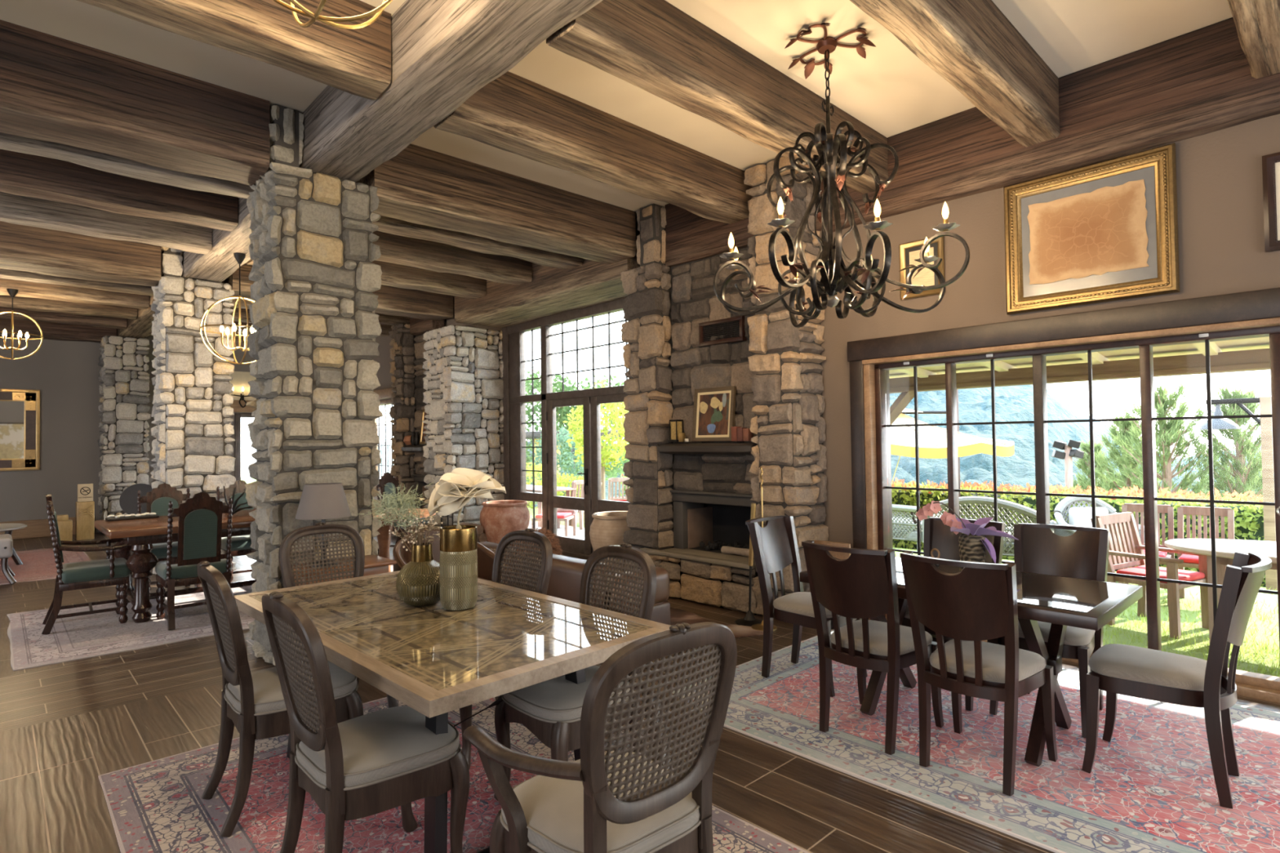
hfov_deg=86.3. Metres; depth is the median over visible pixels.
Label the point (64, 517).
block
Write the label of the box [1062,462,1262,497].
hillside
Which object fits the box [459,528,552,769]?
chair
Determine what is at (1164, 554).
seat cushion
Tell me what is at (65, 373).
wall
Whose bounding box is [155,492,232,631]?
dining chair
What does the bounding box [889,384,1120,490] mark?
mountain
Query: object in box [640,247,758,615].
fireplace
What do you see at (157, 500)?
dining chair
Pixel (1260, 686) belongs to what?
window
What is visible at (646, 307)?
stone pillar
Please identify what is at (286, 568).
chair
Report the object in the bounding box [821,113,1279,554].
wall
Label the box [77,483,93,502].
no smoking sign
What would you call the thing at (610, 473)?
tree
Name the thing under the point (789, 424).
stone pillar
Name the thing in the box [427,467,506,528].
dried leaf
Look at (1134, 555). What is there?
armchair
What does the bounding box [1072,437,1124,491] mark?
pine tree
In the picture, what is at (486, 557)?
leather armchair
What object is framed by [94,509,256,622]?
dining table
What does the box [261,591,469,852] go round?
chair
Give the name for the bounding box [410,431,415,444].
jar
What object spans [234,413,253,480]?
door
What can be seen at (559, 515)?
seat cushion
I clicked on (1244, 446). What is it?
pine tree
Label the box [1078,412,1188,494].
pine tree
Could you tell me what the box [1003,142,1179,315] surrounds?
framed picture
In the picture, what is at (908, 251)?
framed print
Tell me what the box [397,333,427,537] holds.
fireplace
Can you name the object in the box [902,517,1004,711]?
chair
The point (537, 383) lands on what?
tree
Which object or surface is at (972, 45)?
joist
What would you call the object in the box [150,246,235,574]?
stone pillar
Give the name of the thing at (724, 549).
log
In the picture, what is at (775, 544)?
chair
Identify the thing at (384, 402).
window
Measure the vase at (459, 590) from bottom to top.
0.363 m
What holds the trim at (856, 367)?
attached to the wall at (1220, 175)
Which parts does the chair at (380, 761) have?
leg, cane panel, frame, leg, seat frame, seat, leg, leg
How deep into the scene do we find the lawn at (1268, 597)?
5.66 m
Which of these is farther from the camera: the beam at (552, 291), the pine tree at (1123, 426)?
the pine tree at (1123, 426)
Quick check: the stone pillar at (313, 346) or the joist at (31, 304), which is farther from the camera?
the joist at (31, 304)
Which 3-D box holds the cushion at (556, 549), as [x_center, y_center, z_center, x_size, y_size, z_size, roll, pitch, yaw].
[-0.794,1.021,5.342,0.328,0.466,0.450,-2,-1,35]
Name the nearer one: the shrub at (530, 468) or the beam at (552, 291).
the beam at (552, 291)
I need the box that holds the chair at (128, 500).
[119,483,151,514]
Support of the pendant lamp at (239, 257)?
hanging from the beam at (220, 263)
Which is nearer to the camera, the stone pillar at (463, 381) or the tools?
the tools
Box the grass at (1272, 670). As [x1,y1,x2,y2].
[893,546,1279,676]
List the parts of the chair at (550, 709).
leg, leg, seat, seat frame, cane panel, frame, leg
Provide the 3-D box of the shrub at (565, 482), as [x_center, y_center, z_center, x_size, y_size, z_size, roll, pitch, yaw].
[-1.918,1.661,17.270,1.586,0.997,1.644,-1,-1,-3]
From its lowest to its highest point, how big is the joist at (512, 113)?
0.409 m
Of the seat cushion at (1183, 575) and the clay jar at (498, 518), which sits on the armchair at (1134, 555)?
the seat cushion at (1183, 575)
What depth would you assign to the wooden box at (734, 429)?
6.05 m
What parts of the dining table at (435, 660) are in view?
leg, frame rail, frame rail, leg, glass, frame rail, frame rail, leg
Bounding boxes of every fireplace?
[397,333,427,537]
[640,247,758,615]
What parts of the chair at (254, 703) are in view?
leg, cane panel, frame, leg, seat frame, seat, leg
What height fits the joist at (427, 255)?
0.399 m
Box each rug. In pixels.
[0,546,91,584]
[6,564,392,671]
[98,697,809,852]
[670,607,763,637]
[672,629,1279,852]
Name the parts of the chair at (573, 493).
leg, rail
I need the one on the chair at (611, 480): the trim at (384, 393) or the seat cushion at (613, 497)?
the seat cushion at (613, 497)
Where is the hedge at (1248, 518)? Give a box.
[620,473,1266,586]
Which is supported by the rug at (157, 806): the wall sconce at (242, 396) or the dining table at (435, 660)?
the dining table at (435, 660)
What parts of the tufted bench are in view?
seat, leg, leg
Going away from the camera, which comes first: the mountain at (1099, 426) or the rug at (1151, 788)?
the rug at (1151, 788)
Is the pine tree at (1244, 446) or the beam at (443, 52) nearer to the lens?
the beam at (443, 52)
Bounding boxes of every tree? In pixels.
[524,367,582,481]
[538,374,629,480]
[563,378,629,499]
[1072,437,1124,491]
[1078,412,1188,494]
[1097,377,1220,496]
[1186,380,1262,500]
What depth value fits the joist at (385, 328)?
10.73 m
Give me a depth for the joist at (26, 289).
9.01 m
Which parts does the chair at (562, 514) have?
leg, seat, rail, leg, leg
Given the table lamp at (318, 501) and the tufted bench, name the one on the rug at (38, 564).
the tufted bench
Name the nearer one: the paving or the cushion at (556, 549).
the cushion at (556, 549)
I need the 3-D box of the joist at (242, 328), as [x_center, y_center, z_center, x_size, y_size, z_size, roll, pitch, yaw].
[-6.555,-1.818,12.174,3.210,0.396,0.271,0,-2,-43]
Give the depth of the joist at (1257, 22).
3.35 m
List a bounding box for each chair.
[119,483,151,514]
[137,483,200,593]
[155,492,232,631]
[196,560,363,837]
[216,480,256,582]
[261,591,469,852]
[278,522,398,707]
[376,472,429,554]
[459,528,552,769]
[493,542,656,801]
[531,508,577,537]
[556,480,584,526]
[557,486,584,529]
[608,477,630,502]
[745,515,867,697]
[801,540,943,755]
[899,551,1057,796]
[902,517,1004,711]
[989,523,1110,737]
[1081,551,1271,808]
[1117,503,1174,605]
[1177,506,1234,598]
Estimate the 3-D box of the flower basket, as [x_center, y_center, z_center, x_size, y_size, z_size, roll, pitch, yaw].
[1.933,0.626,4.094,0.384,0.360,0.458,0,-1,-22]
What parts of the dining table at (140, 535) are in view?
leg, leg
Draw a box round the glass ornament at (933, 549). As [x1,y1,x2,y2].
[930,548,940,564]
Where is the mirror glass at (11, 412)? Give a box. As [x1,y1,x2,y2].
[0,400,24,458]
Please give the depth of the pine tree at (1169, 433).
14.29 m
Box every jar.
[403,435,411,444]
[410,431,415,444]
[413,431,419,444]
[480,500,530,546]
[589,511,630,572]
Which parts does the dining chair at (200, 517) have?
leg, post, leg, seat, seat frame, rail, frame, leg, post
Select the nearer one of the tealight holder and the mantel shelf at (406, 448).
the tealight holder
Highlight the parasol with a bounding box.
[890,389,1014,515]
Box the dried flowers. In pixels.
[355,481,442,552]
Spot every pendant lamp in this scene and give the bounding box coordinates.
[0,288,44,359]
[199,253,256,364]
[273,0,392,29]
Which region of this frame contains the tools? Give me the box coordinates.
[440,513,453,527]
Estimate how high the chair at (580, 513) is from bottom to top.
0.901 m
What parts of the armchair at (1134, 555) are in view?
leg, rail, leg, armrest, seat, armrest, leg, leg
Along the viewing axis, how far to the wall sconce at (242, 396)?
13.67 m
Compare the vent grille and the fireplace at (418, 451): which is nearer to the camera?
the vent grille
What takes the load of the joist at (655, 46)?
attached to the ceiling
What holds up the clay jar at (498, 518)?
on the floor
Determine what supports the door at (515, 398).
in the wall at (448, 322)
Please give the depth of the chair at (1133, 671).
2.85 m
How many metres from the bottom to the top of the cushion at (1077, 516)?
0.330 m
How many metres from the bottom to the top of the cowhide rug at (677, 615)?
0.010 m
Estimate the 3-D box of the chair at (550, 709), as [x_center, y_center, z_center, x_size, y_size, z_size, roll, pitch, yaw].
[-0.260,1.043,2.885,0.583,1.037,0.475,0,-2,-42]
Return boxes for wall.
[0,335,256,532]
[372,328,393,489]
[444,214,827,330]
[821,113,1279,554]
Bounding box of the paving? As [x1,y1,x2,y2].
[528,520,584,539]
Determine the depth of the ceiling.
4.23 m
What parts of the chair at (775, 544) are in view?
post, cap rail, rail, post, seat, seat frame, leg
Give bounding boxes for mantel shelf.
[401,445,423,452]
[657,442,757,454]
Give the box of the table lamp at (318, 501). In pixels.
[295,482,351,567]
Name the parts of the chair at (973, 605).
post, cap rail, rail, leg, rail, seat frame, seat, post, leg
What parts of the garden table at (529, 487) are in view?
leg, leg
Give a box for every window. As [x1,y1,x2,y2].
[374,399,393,488]
[874,325,1279,703]
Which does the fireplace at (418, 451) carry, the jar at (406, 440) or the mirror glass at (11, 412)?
the jar at (406, 440)
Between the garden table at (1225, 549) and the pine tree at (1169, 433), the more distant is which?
the pine tree at (1169, 433)
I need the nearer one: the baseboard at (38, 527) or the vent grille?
the vent grille
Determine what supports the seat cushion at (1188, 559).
on the chair at (1189, 561)
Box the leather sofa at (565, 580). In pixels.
[478,541,670,625]
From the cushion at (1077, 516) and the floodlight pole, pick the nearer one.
the cushion at (1077, 516)
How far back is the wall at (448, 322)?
10.32 m
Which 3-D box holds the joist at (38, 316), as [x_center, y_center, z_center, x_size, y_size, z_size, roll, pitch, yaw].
[-10.479,-1.819,9.324,5.570,0.410,0.269,0,-2,-43]
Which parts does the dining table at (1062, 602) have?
leg, leg, leg, leg, leg plate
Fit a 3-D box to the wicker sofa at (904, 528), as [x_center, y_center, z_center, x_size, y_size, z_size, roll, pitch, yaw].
[4.088,1.595,11.048,0.911,0.768,1.503,0,-2,-38]
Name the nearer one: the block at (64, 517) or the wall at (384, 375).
the block at (64, 517)
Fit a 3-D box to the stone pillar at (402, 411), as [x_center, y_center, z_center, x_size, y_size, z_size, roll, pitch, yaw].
[-3.783,0.062,11.187,0.518,3.446,0.460,0,-2,-43]
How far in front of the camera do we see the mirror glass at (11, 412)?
11.40 m
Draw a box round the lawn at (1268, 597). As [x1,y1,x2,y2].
[240,477,1279,677]
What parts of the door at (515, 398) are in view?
handle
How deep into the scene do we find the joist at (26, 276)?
8.17 m
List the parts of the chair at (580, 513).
leg, leg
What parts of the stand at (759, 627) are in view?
rod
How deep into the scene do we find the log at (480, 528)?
9.22 m
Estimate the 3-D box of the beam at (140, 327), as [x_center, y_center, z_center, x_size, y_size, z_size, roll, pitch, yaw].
[-7.260,-1.845,10.282,0.417,0.404,5.780,0,-2,-43]
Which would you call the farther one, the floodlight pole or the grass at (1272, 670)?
the floodlight pole
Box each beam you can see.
[0,19,270,186]
[0,221,160,286]
[116,295,155,338]
[180,196,252,282]
[223,262,453,320]
[298,0,602,182]
[355,143,635,263]
[409,317,444,335]
[454,217,639,328]
[665,186,753,266]
[813,17,1279,231]
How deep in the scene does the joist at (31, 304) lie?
9.79 m
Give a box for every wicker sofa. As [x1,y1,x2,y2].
[892,504,939,551]
[927,496,1056,556]
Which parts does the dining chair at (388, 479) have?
post, frame, post, leg, seat frame, seat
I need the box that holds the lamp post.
[1198,396,1277,591]
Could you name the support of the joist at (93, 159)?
attached to the ceiling
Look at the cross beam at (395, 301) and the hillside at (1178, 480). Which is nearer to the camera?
the cross beam at (395, 301)
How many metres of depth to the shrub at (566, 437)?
20.91 m
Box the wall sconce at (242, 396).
[231,386,250,407]
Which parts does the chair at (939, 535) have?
seat, seat frame, post, rail, cap rail, leg, post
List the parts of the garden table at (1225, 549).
leg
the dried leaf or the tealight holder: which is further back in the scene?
the tealight holder
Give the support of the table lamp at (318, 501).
on the side table at (373, 564)
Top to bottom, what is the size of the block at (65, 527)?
0.340 m
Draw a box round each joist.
[0,132,254,199]
[0,148,238,231]
[0,191,212,254]
[0,268,161,295]
[0,278,149,309]
[0,294,137,319]
[0,306,127,328]
[0,319,116,342]
[76,0,391,100]
[150,333,249,342]
[221,280,409,325]
[229,320,255,333]
[230,307,391,336]
[246,259,486,298]
[372,215,582,270]
[372,231,532,284]
[433,71,751,223]
[546,0,888,193]
[849,0,1060,146]
[1226,0,1279,78]
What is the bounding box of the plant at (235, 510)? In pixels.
[200,485,253,515]
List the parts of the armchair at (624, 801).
leg, armrest, seat, seat frame, frame, cane panel, armrest, leg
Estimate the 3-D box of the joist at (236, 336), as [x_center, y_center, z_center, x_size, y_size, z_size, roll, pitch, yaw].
[-7.379,-1.788,13.045,3.210,0.398,0.271,0,-2,-43]
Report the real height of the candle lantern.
0.215 m
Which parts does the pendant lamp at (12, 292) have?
arm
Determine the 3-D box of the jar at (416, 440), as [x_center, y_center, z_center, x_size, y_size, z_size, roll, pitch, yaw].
[-3.494,0.186,10.707,0.090,0.200,0.090,0,-2,-43]
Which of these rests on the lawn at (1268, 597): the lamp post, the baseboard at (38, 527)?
the lamp post
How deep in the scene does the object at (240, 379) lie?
13.73 m
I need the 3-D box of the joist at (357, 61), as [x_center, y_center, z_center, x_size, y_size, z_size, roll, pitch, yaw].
[-3.473,-2.070,1.919,5.570,0.405,0.280,0,-2,-43]
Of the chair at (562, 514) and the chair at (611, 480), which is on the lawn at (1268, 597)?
the chair at (611, 480)
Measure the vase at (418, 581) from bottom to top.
0.275 m
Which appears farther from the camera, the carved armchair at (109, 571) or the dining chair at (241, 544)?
the dining chair at (241, 544)
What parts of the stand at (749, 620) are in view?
rod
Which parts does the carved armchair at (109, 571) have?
leg, leg, post, frame, armrest, armrest, seat frame, seat, leg, leg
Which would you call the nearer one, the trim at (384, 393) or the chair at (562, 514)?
the chair at (562, 514)
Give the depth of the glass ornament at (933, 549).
4.00 m
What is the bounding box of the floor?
[0,532,1279,852]
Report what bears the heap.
in the fireplace at (712, 495)
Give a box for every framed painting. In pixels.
[419,409,426,444]
[692,386,736,441]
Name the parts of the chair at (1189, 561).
leg, seat, rail, leg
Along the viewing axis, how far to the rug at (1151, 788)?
3.12 m
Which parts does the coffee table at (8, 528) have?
leg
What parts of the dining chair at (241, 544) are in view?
post, leg, seat, seat frame, frame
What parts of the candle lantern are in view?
glass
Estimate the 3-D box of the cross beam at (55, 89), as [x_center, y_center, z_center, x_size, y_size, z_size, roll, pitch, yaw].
[-4.639,-1.996,2.998,5.360,0.477,0.489,0,-2,-43]
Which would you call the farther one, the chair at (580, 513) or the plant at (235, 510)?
the chair at (580, 513)
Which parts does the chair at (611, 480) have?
leg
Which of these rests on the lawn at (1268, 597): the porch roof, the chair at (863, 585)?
the porch roof
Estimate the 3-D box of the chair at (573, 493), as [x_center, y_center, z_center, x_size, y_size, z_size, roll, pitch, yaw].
[-1.182,1.463,13.093,0.584,0.901,0.629,0,-2,-38]
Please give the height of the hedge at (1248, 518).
1.774 m
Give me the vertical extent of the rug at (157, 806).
0.009 m
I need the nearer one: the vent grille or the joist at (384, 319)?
the vent grille
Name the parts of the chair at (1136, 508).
leg, rail, seat, leg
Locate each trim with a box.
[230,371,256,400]
[230,400,256,412]
[373,387,393,399]
[847,287,1279,361]
[849,360,868,619]
[862,317,1279,620]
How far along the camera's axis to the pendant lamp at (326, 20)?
2.41 m
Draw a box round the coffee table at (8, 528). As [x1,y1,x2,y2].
[0,523,26,564]
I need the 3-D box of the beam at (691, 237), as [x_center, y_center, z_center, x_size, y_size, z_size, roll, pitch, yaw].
[0.717,-1.921,6.485,0.214,0.621,1.140,0,-2,-43]
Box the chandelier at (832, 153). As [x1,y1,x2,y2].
[713,22,969,328]
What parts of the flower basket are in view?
stem, pot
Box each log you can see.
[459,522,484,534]
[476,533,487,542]
[720,546,754,558]
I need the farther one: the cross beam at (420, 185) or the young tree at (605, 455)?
the young tree at (605, 455)
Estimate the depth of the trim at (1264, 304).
4.43 m
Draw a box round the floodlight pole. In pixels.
[1051,440,1084,488]
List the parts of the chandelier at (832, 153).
bulb, arm, arm, bulb, arm, arm, chain, stem, arm, arm, bulb, arm, arm, bulb, bulb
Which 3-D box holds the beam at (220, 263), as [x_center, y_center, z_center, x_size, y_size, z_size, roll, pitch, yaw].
[-3.826,-1.966,6.650,0.415,0.404,4.180,0,-2,-43]
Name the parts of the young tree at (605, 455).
stem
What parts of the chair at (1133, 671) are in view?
leg, leg, seat frame, seat, post, rail, post, rail, cap rail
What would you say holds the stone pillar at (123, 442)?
on the floor
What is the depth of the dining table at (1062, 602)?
3.24 m
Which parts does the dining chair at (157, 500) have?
post, frame, seat, seat frame, post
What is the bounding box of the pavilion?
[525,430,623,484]
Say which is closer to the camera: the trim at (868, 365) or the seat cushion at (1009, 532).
the trim at (868, 365)
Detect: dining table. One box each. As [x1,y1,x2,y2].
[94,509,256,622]
[234,570,671,852]
[373,508,435,572]
[800,556,1142,766]
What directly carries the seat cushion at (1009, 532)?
on the wicker sofa at (1008, 543)
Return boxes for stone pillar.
[97,335,151,533]
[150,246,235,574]
[244,103,382,666]
[388,323,416,537]
[422,324,504,533]
[620,203,673,571]
[743,155,828,618]
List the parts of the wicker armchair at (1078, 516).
panel, armrest, armrest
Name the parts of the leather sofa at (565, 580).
backrest, armrest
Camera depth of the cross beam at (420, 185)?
5.96 m
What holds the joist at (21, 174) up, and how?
attached to the ceiling
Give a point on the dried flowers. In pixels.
(409, 518)
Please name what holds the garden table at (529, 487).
on the lawn at (1268, 597)
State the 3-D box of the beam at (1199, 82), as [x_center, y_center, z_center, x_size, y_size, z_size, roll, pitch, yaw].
[4.015,-2.042,3.295,0.179,0.600,7.170,0,-2,-43]
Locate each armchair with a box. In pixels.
[41,494,130,635]
[392,528,515,586]
[462,622,737,852]
[1053,493,1144,570]
[1090,511,1208,639]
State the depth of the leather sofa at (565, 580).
4.86 m
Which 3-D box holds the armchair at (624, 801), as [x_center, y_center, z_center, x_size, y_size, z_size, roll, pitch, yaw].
[-0.076,1.020,1.907,0.690,1.037,0.607,0,-2,-41]
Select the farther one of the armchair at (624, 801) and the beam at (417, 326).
the beam at (417, 326)
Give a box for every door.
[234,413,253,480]
[502,297,630,558]
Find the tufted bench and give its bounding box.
[0,533,16,584]
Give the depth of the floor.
3.36 m
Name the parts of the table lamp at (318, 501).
lamp shade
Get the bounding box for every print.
[898,236,945,300]
[1262,151,1279,252]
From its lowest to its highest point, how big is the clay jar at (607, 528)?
0.678 m
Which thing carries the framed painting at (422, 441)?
on the fireplace at (418, 451)
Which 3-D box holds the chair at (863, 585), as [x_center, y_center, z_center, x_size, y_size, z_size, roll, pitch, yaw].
[1.173,1.065,3.478,0.636,0.971,0.470,0,-2,-43]
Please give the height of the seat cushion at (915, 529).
0.110 m
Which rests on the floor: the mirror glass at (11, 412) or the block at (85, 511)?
the block at (85, 511)
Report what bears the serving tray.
on the dining table at (140, 535)
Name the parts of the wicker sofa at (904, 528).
seat, panel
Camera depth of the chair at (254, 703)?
2.72 m
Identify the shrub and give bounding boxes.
[525,462,564,509]
[527,422,583,497]
[536,472,583,497]
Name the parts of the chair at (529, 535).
leg, cane panel, frame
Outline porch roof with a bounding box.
[888,336,1270,424]
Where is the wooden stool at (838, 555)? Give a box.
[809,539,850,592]
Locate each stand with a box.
[734,502,762,626]
[751,466,777,631]
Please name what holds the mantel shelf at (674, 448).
attached to the fireplace at (712, 495)
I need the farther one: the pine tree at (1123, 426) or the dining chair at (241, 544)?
the pine tree at (1123, 426)
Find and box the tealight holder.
[678,432,685,441]
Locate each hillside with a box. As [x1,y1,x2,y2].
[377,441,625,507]
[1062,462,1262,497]
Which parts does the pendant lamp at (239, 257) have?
bulb, bulb, arm, arm, bulb, arm, rod, chain, bulb, bulb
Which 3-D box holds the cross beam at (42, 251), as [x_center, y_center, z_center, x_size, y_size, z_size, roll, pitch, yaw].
[-7.500,-1.887,6.022,5.360,0.492,0.483,0,-2,-43]
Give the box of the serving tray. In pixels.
[105,515,159,521]
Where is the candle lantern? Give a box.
[667,419,684,441]
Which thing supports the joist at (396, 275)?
attached to the ceiling
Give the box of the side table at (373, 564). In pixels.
[279,554,396,586]
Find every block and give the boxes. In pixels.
[56,514,68,520]
[57,520,72,541]
[75,501,94,540]
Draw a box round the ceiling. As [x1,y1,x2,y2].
[0,0,1232,217]
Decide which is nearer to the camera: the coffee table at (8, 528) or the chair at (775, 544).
the chair at (775, 544)
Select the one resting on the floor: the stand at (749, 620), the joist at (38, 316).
the stand at (749, 620)
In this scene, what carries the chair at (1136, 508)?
on the lawn at (1268, 597)
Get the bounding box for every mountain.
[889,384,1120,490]
[1046,389,1261,474]
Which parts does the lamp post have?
lamp shade, post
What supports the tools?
on the floor
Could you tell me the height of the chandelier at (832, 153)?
1.629 m
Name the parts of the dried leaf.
stem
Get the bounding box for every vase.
[395,542,439,605]
[440,524,478,610]
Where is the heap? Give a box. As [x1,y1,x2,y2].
[698,538,749,551]
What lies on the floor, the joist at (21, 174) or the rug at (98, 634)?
the rug at (98, 634)
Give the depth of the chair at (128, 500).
9.03 m
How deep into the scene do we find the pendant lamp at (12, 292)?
8.42 m
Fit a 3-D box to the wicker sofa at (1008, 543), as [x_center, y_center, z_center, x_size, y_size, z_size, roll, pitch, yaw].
[4.322,1.291,8.475,1.403,0.908,0.911,-2,-2,41]
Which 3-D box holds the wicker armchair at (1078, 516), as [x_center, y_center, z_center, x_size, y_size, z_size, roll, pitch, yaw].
[5.250,1.261,7.787,0.824,0.914,0.908,-1,-1,6]
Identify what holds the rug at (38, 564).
on the floor
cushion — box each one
[514,527,562,568]
[535,512,572,518]
[613,497,626,501]
[892,516,922,530]
[1004,527,1013,542]
[1068,506,1108,528]
[1115,564,1204,582]
[1142,549,1167,557]
[1178,554,1199,564]
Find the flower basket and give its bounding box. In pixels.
[911,500,1018,563]
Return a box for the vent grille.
[698,315,746,346]
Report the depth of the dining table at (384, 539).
7.09 m
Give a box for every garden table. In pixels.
[526,484,576,527]
[1164,538,1276,643]
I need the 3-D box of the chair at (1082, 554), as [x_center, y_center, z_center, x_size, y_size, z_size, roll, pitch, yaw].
[2.251,1.057,3.736,0.470,0.971,0.636,-2,-2,45]
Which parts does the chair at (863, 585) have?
post, cap rail, rail, rail, leg, seat frame, seat, post, leg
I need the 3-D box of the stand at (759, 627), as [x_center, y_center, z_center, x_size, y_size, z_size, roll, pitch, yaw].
[0.977,0.961,5.436,0.200,1.283,0.200,0,-2,-43]
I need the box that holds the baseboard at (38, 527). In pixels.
[0,516,75,539]
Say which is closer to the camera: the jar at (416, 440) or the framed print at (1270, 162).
the framed print at (1270, 162)
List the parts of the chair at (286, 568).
frame, cane panel, leg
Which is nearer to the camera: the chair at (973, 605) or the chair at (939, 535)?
the chair at (973, 605)
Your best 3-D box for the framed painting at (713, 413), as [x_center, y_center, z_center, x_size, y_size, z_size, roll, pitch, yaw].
[0.682,-0.112,6.343,0.083,0.500,0.480,0,-2,-43]
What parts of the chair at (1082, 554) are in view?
leg, post, seat frame, seat, rail, cap rail, leg, post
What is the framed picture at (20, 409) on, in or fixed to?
attached to the wall at (65, 373)
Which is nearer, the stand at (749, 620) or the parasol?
the stand at (749, 620)
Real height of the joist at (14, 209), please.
0.403 m
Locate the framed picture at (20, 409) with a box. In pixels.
[0,388,39,471]
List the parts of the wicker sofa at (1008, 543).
seat, armrest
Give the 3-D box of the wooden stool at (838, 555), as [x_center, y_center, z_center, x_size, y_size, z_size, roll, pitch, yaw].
[1.564,1.268,5.541,0.325,0.662,0.325,0,-2,-43]
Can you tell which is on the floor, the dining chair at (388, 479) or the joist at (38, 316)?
the dining chair at (388, 479)
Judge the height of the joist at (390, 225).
0.399 m
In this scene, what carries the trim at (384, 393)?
attached to the wall at (384, 375)
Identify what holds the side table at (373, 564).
on the floor
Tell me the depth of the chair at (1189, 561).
6.66 m

